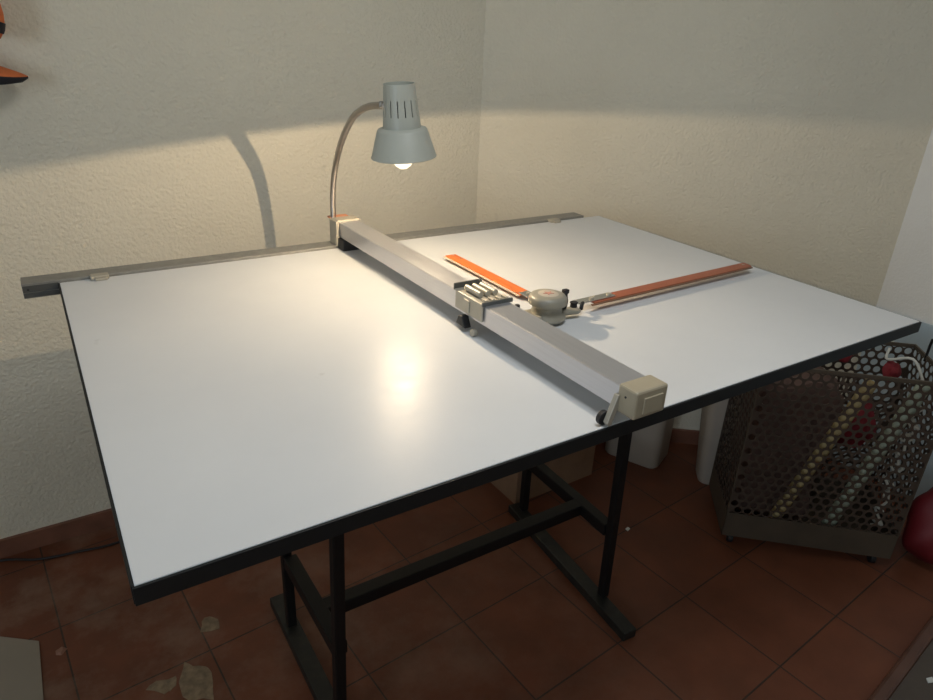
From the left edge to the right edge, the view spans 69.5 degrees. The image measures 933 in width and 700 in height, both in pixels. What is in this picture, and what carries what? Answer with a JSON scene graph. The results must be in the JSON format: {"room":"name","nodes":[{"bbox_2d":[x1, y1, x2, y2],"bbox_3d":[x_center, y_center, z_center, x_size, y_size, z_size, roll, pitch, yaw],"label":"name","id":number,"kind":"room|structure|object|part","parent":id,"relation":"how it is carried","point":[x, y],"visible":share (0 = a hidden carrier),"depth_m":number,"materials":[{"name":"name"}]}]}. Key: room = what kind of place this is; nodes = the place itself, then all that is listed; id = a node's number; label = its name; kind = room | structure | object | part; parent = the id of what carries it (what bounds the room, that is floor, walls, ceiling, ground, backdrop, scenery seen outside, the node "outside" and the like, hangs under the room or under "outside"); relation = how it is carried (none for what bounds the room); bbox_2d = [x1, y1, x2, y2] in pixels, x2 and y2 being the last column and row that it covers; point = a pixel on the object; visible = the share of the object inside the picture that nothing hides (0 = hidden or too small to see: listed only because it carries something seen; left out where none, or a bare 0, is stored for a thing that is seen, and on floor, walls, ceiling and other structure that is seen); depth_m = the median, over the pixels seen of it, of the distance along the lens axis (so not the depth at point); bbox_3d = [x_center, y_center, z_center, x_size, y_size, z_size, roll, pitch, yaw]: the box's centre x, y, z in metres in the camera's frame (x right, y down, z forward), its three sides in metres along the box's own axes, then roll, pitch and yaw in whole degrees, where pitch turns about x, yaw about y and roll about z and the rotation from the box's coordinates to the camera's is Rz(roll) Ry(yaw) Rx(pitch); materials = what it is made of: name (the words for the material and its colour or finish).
{"room":"design studio","nodes":[
{"label":"design studio","id":0,"kind":"room"},
{"bbox_2d":[0,0,485,538],"bbox_3d":[-1.520,-0.608,1.486,3.772,2.750,0.120,-13,29,-30],"label":"wall","id":1,"kind":"structure","parent":0,"point":[137,131],"depth_m":1.96,"materials":[{"name":"beige paint"}]},
{"bbox_2d":[0,4,27,84],"bbox_3d":[-1.131,-0.730,1.518,0.200,0.244,0.134,-13,29,-30],"label":"baseball cap","id":2,"kind":"object","parent":1,"relation":"hanging from","point":[7,76],"visible":1,"depth_m":1.57,"materials":[{"name":"orange fabric"}]},
{"bbox_3d":[-1.138,-0.773,1.492,0.178,0.145,0.130,-13,29,-30],"label":"crown","id":3,"kind":"part","parent":2,"relation":"part of","materials":[{"name":"orange fabric"}]},
{"bbox_2d":[0,508,114,558],"bbox_3d":[-1.518,0.630,2.014,3.587,0.062,0.014,-13,29,-30],"label":"baseboard","id":4,"kind":"structure","parent":1,"relation":"attached to","point":[26,541],"depth_m":2.13,"materials":[{"name":"tile"}]},
{"bbox_2d":[0,442,932,699],"bbox_3d":[0.308,1.422,0.652,5.310,0.080,4.917,-13,29,-30],"label":"floor","id":5,"kind":"structure","parent":0,"point":[713,617],"depth_m":1.95,"materials":[{"name":"tile"}]},
{"bbox_2d":[0,636,43,699],"bbox_3d":[-1.308,0.858,1.613,0.494,0.004,0.300,-13,29,-30],"label":"cardboard sheet","id":6,"kind":"object","parent":5,"relation":"on","point":[20,662],"visible":1,"depth_m":1.71,"materials":[{"name":"grey cardboard"}]},
{"bbox_2d":[0,541,118,561],"bbox_3d":[-1.127,0.599,2.182,1.270,0.008,0.085,-12,28,-28],"label":"power cable","id":7,"kind":"object","parent":5,"relation":"on","point":[117,542],"visible":0.44,"depth_m":2.08,"materials":[{"name":"black rubber"}]},
{"bbox_2d":[56,647,67,654],"bbox_3d":[-1.073,0.793,1.774,0.025,0.005,0.028,7,25,9],"label":"chip","id":8,"kind":"object","parent":5,"relation":"on","point":[61,650],"visible":1,"depth_m":1.77,"materials":[{"name":"ceramic"}]},
{"bbox_2d":[146,676,176,693],"bbox_3d":[-0.766,0.848,1.691,0.073,0.001,0.049,-13,29,-30],"label":"mortar stain","id":9,"kind":"object","parent":5,"relation":"on","point":[162,686],"visible":1,"depth_m":1.69,"materials":[{"name":"grey concrete"}]},
{"bbox_2d":[179,662,213,699],"bbox_3d":[-0.686,0.842,1.709,0.078,0.002,0.152,-13,29,-30],"label":"mortar stain","id":10,"kind":"object","parent":5,"relation":"on","point":[195,682],"visible":1,"depth_m":1.70,"materials":[{"name":"grey concrete"}]},
{"bbox_2d":[200,616,218,631],"bbox_3d":[-0.715,0.764,1.876,0.050,0.002,0.054,-4,26,-14],"label":"mortar stain","id":11,"kind":"object","parent":5,"relation":"on","point":[209,623],"visible":1,"depth_m":1.87,"materials":[{"name":"grey concrete"}]},
{"bbox_2d":[58,216,921,699],"bbox_3d":[0.030,0.356,1.631,1.529,1.008,1.000,-13,29,-30],"label":"table","id":12,"kind":"object","parent":5,"relation":"on","point":[243,414],"visible":0.99,"depth_m":1.17,"materials":[{"name":"white laminate"}]},
{"bbox_3d":[-0.460,0.334,1.659,0.033,0.924,0.025,-13,29,-30],"label":"leg","id":13,"kind":"part","parent":12,"relation":"part of","materials":[{"name":"black paint"}]},
{"bbox_3d":[-0.267,0.469,1.387,0.048,0.924,0.025,-13,29,-30],"label":"leg","id":14,"kind":"part","parent":12,"relation":"part of","materials":[{"name":"black paint"}]},
{"bbox_2d":[20,212,752,426],"bbox_3d":[-0.002,-0.117,1.383,1.540,0.108,1.086,-13,29,-30],"label":"machine","id":15,"kind":"object","parent":12,"relation":"on","point":[635,395],"visible":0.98,"depth_m":1.34,"materials":[{"name":"metal"}]},
{"bbox_3d":[-0.340,-0.303,1.728,0.007,0.064,0.044,-13,29,-30],"label":"plate","id":16,"kind":"part","parent":15,"relation":"part of","materials":[{"name":"grey metal"}]},
{"bbox_2d":[327,81,436,217],"bbox_3d":[-0.214,-0.410,1.554,0.138,0.412,0.438,-13,29,-30],"label":"gooseneck lamp","id":17,"kind":"object","parent":15,"relation":"attached to","point":[402,139],"visible":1,"depth_m":1.36,"materials":[{"name":"metal"}]},
{"bbox_3d":[-0.333,-0.348,1.763,0.052,0.005,0.042,-13,29,-30],"label":"plate","id":18,"kind":"part","parent":17,"relation":"part of","materials":[{"name":"orange metal"}]},
{"bbox_3d":[-0.131,-0.433,1.404,0.138,0.069,0.138,-13,29,-30],"label":"lamp shade","id":19,"kind":"part","parent":17,"relation":"part of","materials":[{"name":"grey metal"}]},
{"bbox_3d":[0.003,-0.127,1.295,0.063,0.013,0.004,-13,29,-30],"label":"stop plate","id":20,"kind":"part","parent":15,"relation":"part of","materials":[{"name":"metal"}]},
{"bbox_3d":[0.056,-0.087,1.224,0.067,0.008,0.005,-13,29,-30],"label":"stop plate","id":21,"kind":"part","parent":15,"relation":"part of","materials":[{"name":"metal"}]},
{"bbox_3d":[0.108,-0.076,1.298,0.098,0.038,0.075,-13,29,-30],"label":"link plate","id":22,"kind":"part","parent":15,"relation":"part of","materials":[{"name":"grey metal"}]},
{"bbox_3d":[0.197,-0.102,1.343,0.016,0.039,0.016,-13,29,-30],"label":"release lever","id":23,"kind":"part","parent":15,"relation":"part of","materials":[{"name":"black plastic"}]},
{"bbox_3d":[0.217,-0.092,1.362,0.017,0.010,0.017,-13,29,-30],"label":"clamp knob","id":24,"kind":"part","parent":15,"relation":"part of","materials":[{"name":"black plastic"}]},
{"bbox_3d":[0.235,-0.091,1.369,0.008,0.013,0.027,9,26,14],"label":"clamp lever","id":25,"kind":"part","parent":15,"relation":"part of","materials":[{"name":"black plastic"}]},
{"bbox_3d":[0.208,0.086,0.965,0.019,0.049,0.009,-13,29,-30],"label":"roller arm","id":26,"kind":"part","parent":15,"relation":"part of","materials":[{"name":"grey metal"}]},
{"bbox_3d":[0.264,0.076,0.952,0.038,0.026,0.003,-13,29,-30],"label":"raised panel","id":27,"kind":"part","parent":15,"relation":"part of","materials":[{"name":"beige plastic"}]},
{"bbox_3d":[0.217,0.136,2.152,0.028,0.924,0.025,-13,29,-30],"label":"leg","id":28,"kind":"part","parent":12,"relation":"part of","materials":[{"name":"black paint"}]},
{"bbox_3d":[0.413,0.310,1.796,0.050,0.924,0.025,-13,29,-30],"label":"leg","id":29,"kind":"part","parent":12,"relation":"part of","materials":[{"name":"black paint"}]},
{"bbox_2d":[491,445,595,503],"bbox_3d":[0.255,0.326,2.557,0.375,0.304,0.310,-13,29,-30],"label":"cardboard box","id":30,"kind":"object","parent":5,"relation":"on","point":[575,466],"visible":0.06,"depth_m":2.48,"materials":[{"name":"brown cardboard"}]},
{"bbox_2d":[605,418,673,468],"bbox_3d":[0.705,0.191,2.652,0.237,0.504,0.177,18,29,29],"label":"plastic bin","id":31,"kind":"object","parent":5,"relation":"on","point":[649,446],"visible":0.23,"depth_m":2.64,"materials":[{"name":"white plastic"}]},
{"bbox_2d":[696,394,742,484],"bbox_3d":[0.966,0.286,2.521,0.204,0.464,0.188,6,25,7],"label":"plastic bin","id":32,"kind":"object","parent":5,"relation":"on","point":[712,416],"visible":0.16,"depth_m":2.49,"materials":[{"name":"white plastic"}]},
{"bbox_2d":[709,339,932,562],"bbox_3d":[1.147,0.293,2.198,0.528,0.737,0.291,6,25,8],"label":"basket","id":33,"kind":"object","parent":5,"relation":"on","point":[853,533],"visible":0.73,"depth_m":2.12,"materials":[{"name":"metal"}]},
{"bbox_3d":[0.918,0.176,2.349,0.004,0.531,0.004,6,25,8],"label":"corner post","id":34,"kind":"part","parent":33,"relation":"part of","materials":[{"name":"metal"}]},
{"bbox_3d":[0.893,0.232,2.221,0.002,0.537,0.283,6,25,8],"label":"perforated panel","id":35,"kind":"part","parent":33,"relation":"part of","materials":[{"name":"metal"}]},
{"bbox_3d":[0.867,0.291,2.095,0.004,0.531,0.004,6,25,8],"label":"corner post","id":36,"kind":"part","parent":33,"relation":"part of","materials":[{"name":"metal"}]},
{"bbox_2d":[726,366,843,519],"bbox_3d":[1.042,0.298,2.251,0.278,0.563,0.194,6,25,7],"label":"cloth sack","id":37,"kind":"object","parent":33,"relation":"on","point":[805,375],"visible":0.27,"depth_m":2.16,"materials":[{"name":"fabric"}]},
{"bbox_3d":[1.134,0.580,2.331,0.518,0.004,0.281,6,25,8],"label":"plate","id":38,"kind":"part","parent":33,"relation":"part of","materials":[{"name":"metal"}]},
{"bbox_3d":[1.173,0.204,2.310,0.520,0.537,0.002,6,25,8],"label":"perforated panel","id":39,"kind":"part","parent":33,"relation":"part of","materials":[{"name":"metal"}]},
{"bbox_2d":[767,380,875,518],"bbox_3d":[1.103,0.339,2.115,0.204,0.571,0.038,6,25,8],"label":"cardboard tube","id":40,"kind":"object","parent":33,"relation":"in","point":[869,382],"visible":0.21,"depth_m":2.08,"materials":[{"name":"beige cardboard"}]},
{"bbox_3d":[1.123,0.319,2.057,0.520,0.537,0.002,6,25,8],"label":"perforated panel","id":41,"kind":"part","parent":33,"relation":"part of","materials":[{"name":"metal"}]},
{"bbox_2d":[839,355,851,362],"bbox_3d":[1.216,0.008,2.160,0.055,0.057,0.040,-13,29,-30],"label":"cloth","id":42,"kind":"object","parent":33,"relation":"in","point":[846,359],"visible":0.16,"depth_m":2.15,"materials":[{"name":"red fabric"}]},
{"bbox_2d":[837,399,876,447],"bbox_3d":[1.273,0.240,2.190,0.114,0.181,0.096,-13,29,-30],"label":"cloth","id":43,"kind":"object","parent":33,"relation":"in","point":[868,405],"visible":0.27,"depth_m":2.17,"materials":[{"name":"red fabric"}]},
{"bbox_2d":[818,384,929,525],"bbox_3d":[1.257,0.351,2.092,0.183,0.580,0.040,6,25,8],"label":"cardboard tube","id":44,"kind":"object","parent":33,"relation":"in","point":[916,387],"visible":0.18,"depth_m":2.06,"materials":[{"name":"grey cardboard"}]},
{"bbox_3d":[1.429,0.234,2.273,0.004,0.531,0.004,6,25,8],"label":"corner post","id":45,"kind":"part","parent":33,"relation":"part of","materials":[{"name":"metal"}]},
{"bbox_2d":[882,361,901,381],"bbox_3d":[1.325,0.063,2.097,0.061,0.064,0.052,-13,29,-30],"label":"cloth","id":46,"kind":"object","parent":33,"relation":"in","point":[890,369],"visible":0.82,"depth_m":2.08,"materials":[{"name":"red fabric"}]},
{"bbox_2d":[870,348,923,525],"bbox_3d":[1.336,0.299,2.152,0.054,0.607,0.167,-13,29,-30],"label":"cord","id":47,"kind":"object","parent":33,"relation":"hanging from","point":[897,454],"visible":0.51,"depth_m":2.09,"materials":[{"name":"white plastic"}]},
{"bbox_3d":[1.404,0.290,2.146,0.002,0.537,0.283,6,25,8],"label":"perforated panel","id":48,"kind":"part","parent":33,"relation":"part of","materials":[{"name":"metal"}]},
{"bbox_3d":[1.379,0.349,2.019,0.004,0.531,0.004,6,25,8],"label":"corner post","id":49,"kind":"part","parent":33,"relation":"part of","materials":[{"name":"metal"}]},
{"bbox_3d":[1.412,0.030,2.005,0.008,0.077,0.160,6,25,8],"label":"handle","id":50,"kind":"part","parent":33,"relation":"part of","materials":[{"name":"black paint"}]},
{"bbox_2d":[868,616,932,699],"bbox_3d":[1.300,0.929,1.685,0.850,0.027,0.420,-17,31,-36],"label":"wooden board","id":51,"kind":"object","parent":5,"relation":"on","point":[906,680],"visible":1,"depth_m":1.79,"materials":[{"name":"red wood"}]},
{"bbox_2d":[926,677,932,682],"bbox_3d":[1.227,0.873,1.779,0.024,0.003,0.014,-2,25,-10],"label":"paper scrap","id":52,"kind":"object","parent":51,"relation":"on","point":[930,679],"visible":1,"depth_m":1.78,"materials":[{"name":"white paper"}]},
{"bbox_2d":[902,487,932,563],"bbox_3d":[1.527,0.563,2.173,0.209,0.300,0.176,-13,29,-30],"label":"bag","id":53,"kind":"object","parent":5,"relation":"on","point":[917,536],"visible":0.99,"depth_m":2.15,"materials":[{"name":"red plastic"}]},
{"bbox_2d":[476,0,932,429],"bbox_3d":[0.817,-0.898,2.340,1.520,2.750,0.120,5,25,5],"label":"wall","id":54,"kind":"structure","parent":0,"point":[786,138],"depth_m":2.32,"materials":[{"name":"beige paint"}]},
{"bbox_2d":[670,428,828,455],"bbox_3d":[0.757,0.350,2.841,1.513,0.062,0.012,5,25,5],"label":"baseboard","id":55,"kind":"structure","parent":54,"relation":"attached to","point":[686,436],"depth_m":2.82,"materials":[{"name":"tile"}]},
{"bbox_2d":[844,128,932,405],"bbox_3d":[2.626,-0.141,0.882,0.120,2.750,3.669,-14,29,-31],"label":"wall","id":56,"kind":"structure","parent":0,"point":[907,288],"depth_m":2.37,"materials":[{"name":"paint"}]},
{"bbox_2d":[833,321,932,499],"bbox_3d":[2.527,0.819,1.289,0.010,0.660,3.654,-14,29,-31],"label":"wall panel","id":57,"kind":"object","parent":56,"relation":"attached to","point":[922,338],"depth_m":2.48,"materials":[{"name":"paint"}]}
]}

